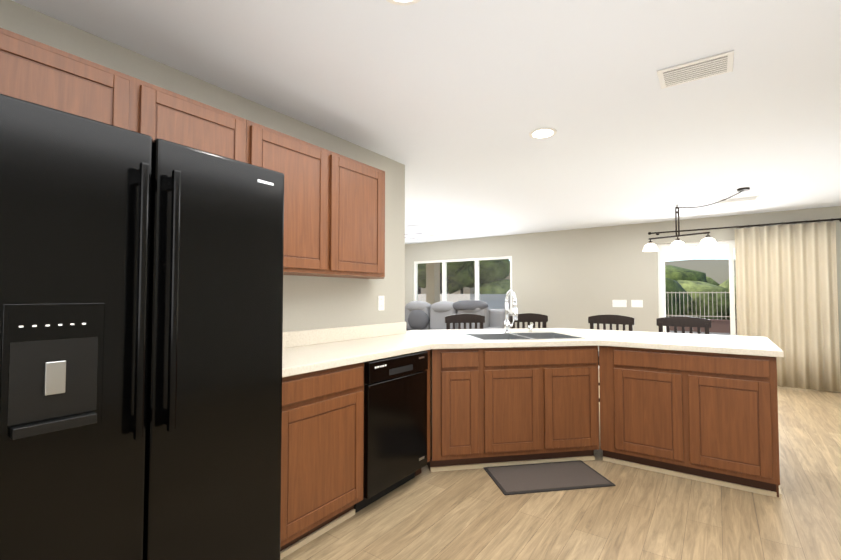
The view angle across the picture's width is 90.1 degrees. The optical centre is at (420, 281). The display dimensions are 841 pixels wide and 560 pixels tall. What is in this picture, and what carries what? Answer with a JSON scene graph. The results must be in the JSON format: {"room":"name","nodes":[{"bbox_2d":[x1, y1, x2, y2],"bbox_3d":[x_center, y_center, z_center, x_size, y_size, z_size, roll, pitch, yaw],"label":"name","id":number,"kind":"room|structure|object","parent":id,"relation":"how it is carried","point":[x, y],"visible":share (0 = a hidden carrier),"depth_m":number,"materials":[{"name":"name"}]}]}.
{"room":"kitchen","nodes":[
{"label":"kitchen","id":0,"kind":"room"},
{"bbox_2d":[0,0,404,331],"bbox_3d":[-1.532,0.105,1.832,0.140,2.400,4.640,-1,-2,35],"label":"wall","id":1,"kind":"structure","parent":0,"point":[312,302],"depth_m":2.78,"materials":[{"name":"beige paint"}]},
{"bbox_2d":[0,27,139,132],"bbox_3d":[-1.429,-0.669,1.580,0.324,0.330,0.505,-1,-2,35],"label":"upper cabinet","id":2,"kind":"object","parent":1,"relation":"attached to","point":[33,71],"depth_m":1.52,"materials":[{"name":"brown wood"}]},
{"bbox_2d":[140,80,251,163],"bbox_3d":[-1.140,-0.656,1.991,0.324,0.330,0.500,-1,-2,35],"label":"upper cabinet","id":3,"kind":"object","parent":1,"relation":"attached to","point":[165,114],"depth_m":1.88,"materials":[{"name":"brown wood"}]},
{"bbox_2d":[252,122,343,277],"bbox_3d":[-0.817,-0.426,2.441,0.324,0.758,0.616,-1,-2,35],"label":"upper cabinet","id":4,"kind":"object","parent":1,"relation":"attached to","point":[334,214],"depth_m":2.41,"materials":[{"name":"brown wood"}]},
{"bbox_2d":[340,156,384,278],"bbox_3d":[-0.554,-0.414,2.814,0.324,0.758,0.588,-1,-2,35],"label":"upper cabinet","id":5,"kind":"object","parent":1,"relation":"attached to","point":[362,236],"depth_m":2.79,"materials":[{"name":"brown wood"}]},
{"bbox_2d":[378,296,383,310],"bbox_3d":[-0.319,0.178,3.422,0.008,0.120,0.075,-1,-2,35],"label":"electrical outlet","id":6,"kind":"object","parent":1,"relation":"attached to","point":[380,303],"visible":1,"depth_m":3.41,"materials":[{"name":"white plastic"}]},
{"bbox_2d":[12,0,840,243],"bbox_3d":[-0.147,-1.083,3.717,9.500,0.100,9.550,-1,-2,35],"label":"ceiling","id":7,"kind":"structure","parent":0,"point":[450,105],"depth_m":2.38,"materials":[{"name":"white paint"}]},
{"bbox_2d":[386,0,420,5],"bbox_3d":[-0.067,-1.101,1.574,0.190,0.008,0.190,-1,-2,35],"label":"recessed light","id":8,"kind":"object","parent":7,"relation":"in","point":[403,2],"visible":1,"depth_m":1.65,"materials":[{"name":"white"}]},
{"bbox_2d":[529,128,556,138],"bbox_3d":[0.872,-1.053,2.991,0.190,0.008,0.190,-1,-2,35],"label":"recessed light","id":9,"kind":"object","parent":7,"relation":"in","point":[540,133],"visible":1,"depth_m":2.98,"materials":[{"name":"white"}]},
{"bbox_2d":[657,50,733,88],"bbox_3d":[1.410,-1.079,2.159,0.320,0.012,0.220,-1,-2,35],"label":"ceiling vent","id":10,"kind":"object","parent":7,"relation":"in","point":[710,66],"visible":1,"depth_m":2.14,"materials":[{"name":"white metal"}]},
{"bbox_2d":[642,187,749,251],"bbox_3d":[3.285,-0.703,5.115,1.124,0.564,0.801,-1,-2,35],"label":"pendant light","id":11,"kind":"object","parent":7,"relation":"hanging from","point":[678,243],"visible":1,"depth_m":5.28,"materials":[{"name":"black metal"}]},
{"bbox_2d":[717,196,758,203],"bbox_3d":[3.828,-0.981,5.066,0.400,0.012,0.220,-1,-2,35],"label":"ceiling vent","id":12,"kind":"object","parent":7,"relation":"in","point":[741,199],"visible":0.96,"depth_m":5.03,"materials":[{"name":"white metal"}]},
{"bbox_2d":[281,369,840,559],"bbox_3d":[-0.147,1.416,3.633,9.500,0.100,9.550,-1,-2,35],"label":"floor","id":13,"kind":"structure","parent":0,"point":[634,513],"depth_m":2.36,"materials":[{"name":"brown wood"}]},
{"bbox_2d":[0,94,283,559],"bbox_3d":[-1.108,0.406,1.596,0.755,1.782,0.910,-1,-2,35],"label":"refrigerator","id":14,"kind":"object","parent":13,"relation":"on","point":[141,313],"visible":1,"depth_m":1.32,"materials":[{"name":"black metal"}]},
{"bbox_2d":[280,362,363,559],"bbox_3d":[-0.733,0.886,2.282,0.619,0.868,0.608,-1,-2,35],"label":"base cabinet","id":15,"kind":"object","parent":13,"relation":"on","point":[322,459],"depth_m":2.09,"materials":[{"name":"brown wood"}]},
{"bbox_2d":[354,351,427,512],"bbox_3d":[-0.376,0.904,2.770,0.632,0.866,0.596,-1,-2,35],"label":"dishwasher","id":16,"kind":"object","parent":13,"relation":"on","point":[395,422],"visible":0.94,"depth_m":2.54,"materials":[{"name":"black metal"}]},
{"bbox_2d":[415,350,429,475],"bbox_3d":[-0.198,0.912,3.056,0.600,0.868,0.070,-1,-2,35],"label":"cabinet filler","id":17,"kind":"object","parent":13,"relation":"on","point":[417,472],"visible":0.14,"depth_m":2.90,"materials":[{"name":"brown wood"}]},
{"bbox_2d":[427,349,446,471],"bbox_3d":[0.079,0.917,3.190,0.522,0.868,0.453,-1,-2,35],"label":"base cabinet","id":18,"kind":"object","parent":13,"relation":"on","point":[438,357],"depth_m":2.92,"materials":[{"name":"brown wood"}]},
{"bbox_2d":[405,300,509,330],"bbox_3d":[0.438,0.945,8.274,2.470,1.153,0.920,-1,-2,35],"label":"sofa","id":19,"kind":"object","parent":13,"relation":"on","point":[421,315],"visible":0.35,"depth_m":8.18,"materials":[{"name":"grey fabric"}]},
{"bbox_2d":[445,314,484,329],"bbox_3d":[0.526,0.872,4.426,0.450,1.040,0.452,0,-2,-10],"label":"bar chair","id":20,"kind":"object","parent":13,"relation":"on","point":[459,319],"visible":0.21,"depth_m":4.63,"materials":[{"name":"brown wood"}]},
{"bbox_2d":[447,346,598,470],"bbox_3d":[0.674,0.921,3.317,1.289,0.868,1.289,-1,-2,35],"label":"base cabinet","id":21,"kind":"object","parent":13,"relation":"on","point":[491,407],"depth_m":3.01,"materials":[{"name":"brown wood"}]},
{"bbox_2d":[282,322,617,377],"bbox_3d":[0.373,0.468,3.084,1.560,0.267,3.169,-1,-2,35],"label":"countertop","id":22,"kind":"structure","parent":21,"relation":"on","point":[307,351],"depth_m":2.97,"materials":[{"name":"stone"}]},
{"bbox_2d":[503,290,533,332],"bbox_3d":[0.838,0.264,3.673,0.234,0.378,0.328,-1,-2,35],"label":"faucet","id":23,"kind":"object","parent":22,"relation":"on","point":[507,325],"visible":1,"depth_m":3.69,"materials":[{"name":"silver metal"}]},
{"bbox_2d":[509,313,547,328],"bbox_3d":[1.265,0.877,4.554,0.450,1.040,0.452,0,-2,-10],"label":"bar chair","id":24,"kind":"object","parent":13,"relation":"on","point":[523,318],"visible":0.1,"depth_m":4.76,"materials":[{"name":"brown wood"}]},
{"bbox_2d":[483,460,615,494],"bbox_3d":[0.862,1.334,2.877,0.760,0.010,0.415,0,-2,-10],"label":"kitchen mat","id":25,"kind":"object","parent":13,"relation":"on","point":[538,477],"visible":0.96,"depth_m":2.84,"materials":[{"name":"grey"}]},
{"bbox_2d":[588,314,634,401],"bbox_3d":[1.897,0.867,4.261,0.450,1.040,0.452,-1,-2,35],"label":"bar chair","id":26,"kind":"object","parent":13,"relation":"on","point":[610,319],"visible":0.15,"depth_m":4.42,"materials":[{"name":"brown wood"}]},
{"bbox_2d":[656,316,710,333],"bbox_3d":[2.429,0.854,3.887,0.450,1.040,0.452,-1,-2,35],"label":"bar chair","id":27,"kind":"object","parent":13,"relation":"on","point":[683,322],"visible":0.15,"depth_m":4.05,"materials":[{"name":"brown wood"}]},
{"bbox_2d":[599,346,781,498],"bbox_3d":[1.927,0.913,3.072,1.029,0.868,0.634,-1,-2,35],"label":"base cabinet","id":28,"kind":"object","parent":13,"relation":"on","point":[711,418],"visible":1,"depth_m":2.78,"materials":[{"name":"brown wood"}]},
{"bbox_2d":[602,330,783,356],"bbox_3d":[1.674,0.529,3.468,1.920,0.171,1.039,-1,-2,35],"label":"countertop","id":29,"kind":"structure","parent":28,"relation":"on","point":[724,344],"depth_m":2.96,"materials":[{"name":"stone"}]},
{"bbox_2d":[405,206,840,390],"bbox_3d":[2.622,0.294,7.471,9.350,2.400,0.150,-1,-2,35],"label":"wall","id":30,"kind":"structure","parent":0,"point":[575,278],"depth_m":7.19,"materials":[{"name":"beige paint"}]},
{"bbox_2d":[414,256,512,313],"bbox_3d":[0.814,0.090,8.698,2.370,1.110,0.120,-1,-2,35],"label":"living room window","id":31,"kind":"structure","parent":30,"relation":"in","point":[445,279],"depth_m":8.70,"materials":[{"name":"white"}]},
{"bbox_2d":[612,300,626,306],"bbox_3d":[3.276,0.367,6.909,0.212,0.101,0.009,-1,-2,35],"label":"light switch","id":32,"kind":"object","parent":30,"relation":"attached to","point":[619,303],"visible":1,"depth_m":6.91,"materials":[{"name":"white plastic"}]},
{"bbox_2d":[631,300,642,306],"bbox_3d":[3.487,0.360,6.760,0.167,0.120,0.010,-1,-2,35],"label":"light switch","id":33,"kind":"object","parent":30,"relation":"attached to","point":[636,303],"visible":1,"depth_m":6.76,"materials":[{"name":"white plastic"}]},
{"bbox_2d":[657,240,736,335],"bbox_3d":[4.543,0.424,6.112,1.870,2.050,0.090,-1,-2,35],"label":"door","id":34,"kind":"structure","parent":30,"relation":"in","point":[661,280],"depth_m":6.36,"materials":[{"name":"white"}]},
{"bbox_2d":[648,218,840,234],"bbox_3d":[4.518,-0.771,5.990,2.244,0.050,0.135,-1,-2,35],"label":"curtain rod","id":35,"kind":"object","parent":30,"relation":"attached to","point":[759,225],"visible":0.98,"depth_m":5.87,"materials":[{"name":"black metal"}]},
{"bbox_2d":[734,221,840,391],"bbox_3d":[4.892,0.328,5.639,1.037,2.170,0.089,-1,-2,35],"label":"curtain","id":36,"kind":"object","parent":35,"relation":"hanging from","point":[786,291],"visible":0.92,"depth_m":5.58,"materials":[{"name":"fabric"}]},
{"label":"outside","id":37,"kind":"structure","parent":0,"visible":0},
{"bbox_2d":[666,318,736,334],"bbox_3d":[20.637,2.577,33.096,80.000,0.200,62.600,-1,-2,35],"label":"ground","id":38,"kind":"structure","parent":37,"point":[710,333],"depth_m":15.01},
{"bbox_2d":[426,263,439,303],"bbox_3d":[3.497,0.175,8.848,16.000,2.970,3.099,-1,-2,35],"label":"pillar","id":39,"kind":"structure","parent":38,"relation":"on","point":[432,285],"depth_m":12.47,"materials":[{"name":"beige"}]},
{"bbox_2d":[418,294,509,308],"bbox_3d":[-6.782,1.495,25.038,24.500,1.420,4.580,-1,-2,35],"label":"enclosure","id":40,"kind":"object","parent":38,"relation":"on","point":[500,304],"depth_m":17.42,"materials":[{"name":"beige"}]},
{"bbox_2d":[421,273,509,293],"bbox_3d":[0.672,0.824,37.811,16.000,3.620,11.000,-1,-2,35],"label":"neighbouring house","id":41,"kind":"structure","parent":38,"relation":"on","point":[471,290],"depth_m":30.18,"materials":[{"name":"beige"}]},
{"bbox_2d":[418,259,736,319],"bbox_3d":[12.614,-0.064,22.879,40.930,5.264,27.589,-1,-2,35],"label":"bushes","id":42,"kind":"object","parent":38,"relation":"on","point":[678,279],"visible":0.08,"depth_m":21.62,"materials":[{"name":"green plant"}]},
{"bbox_2d":[665,291,736,332],"bbox_3d":[19.147,0.905,9.720,35.450,1.570,0.240,-1,-2,35],"label":"fence","id":43,"kind":"object","parent":38,"relation":"on","point":[719,325],"visible":0.08,"depth_m":15.51,"materials":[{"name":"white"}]},
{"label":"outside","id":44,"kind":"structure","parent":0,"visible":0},
{"bbox_2d":[665,259,735,283],"bbox_3d":[54.507,12.684,102.860,294.715,33.450,72.028,-1,-2,35],"label":"sky","id":45,"kind":"structure","parent":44,"point":[717,270],"depth_m":81.05,"materials":[{"name":"grey"}]}
]}

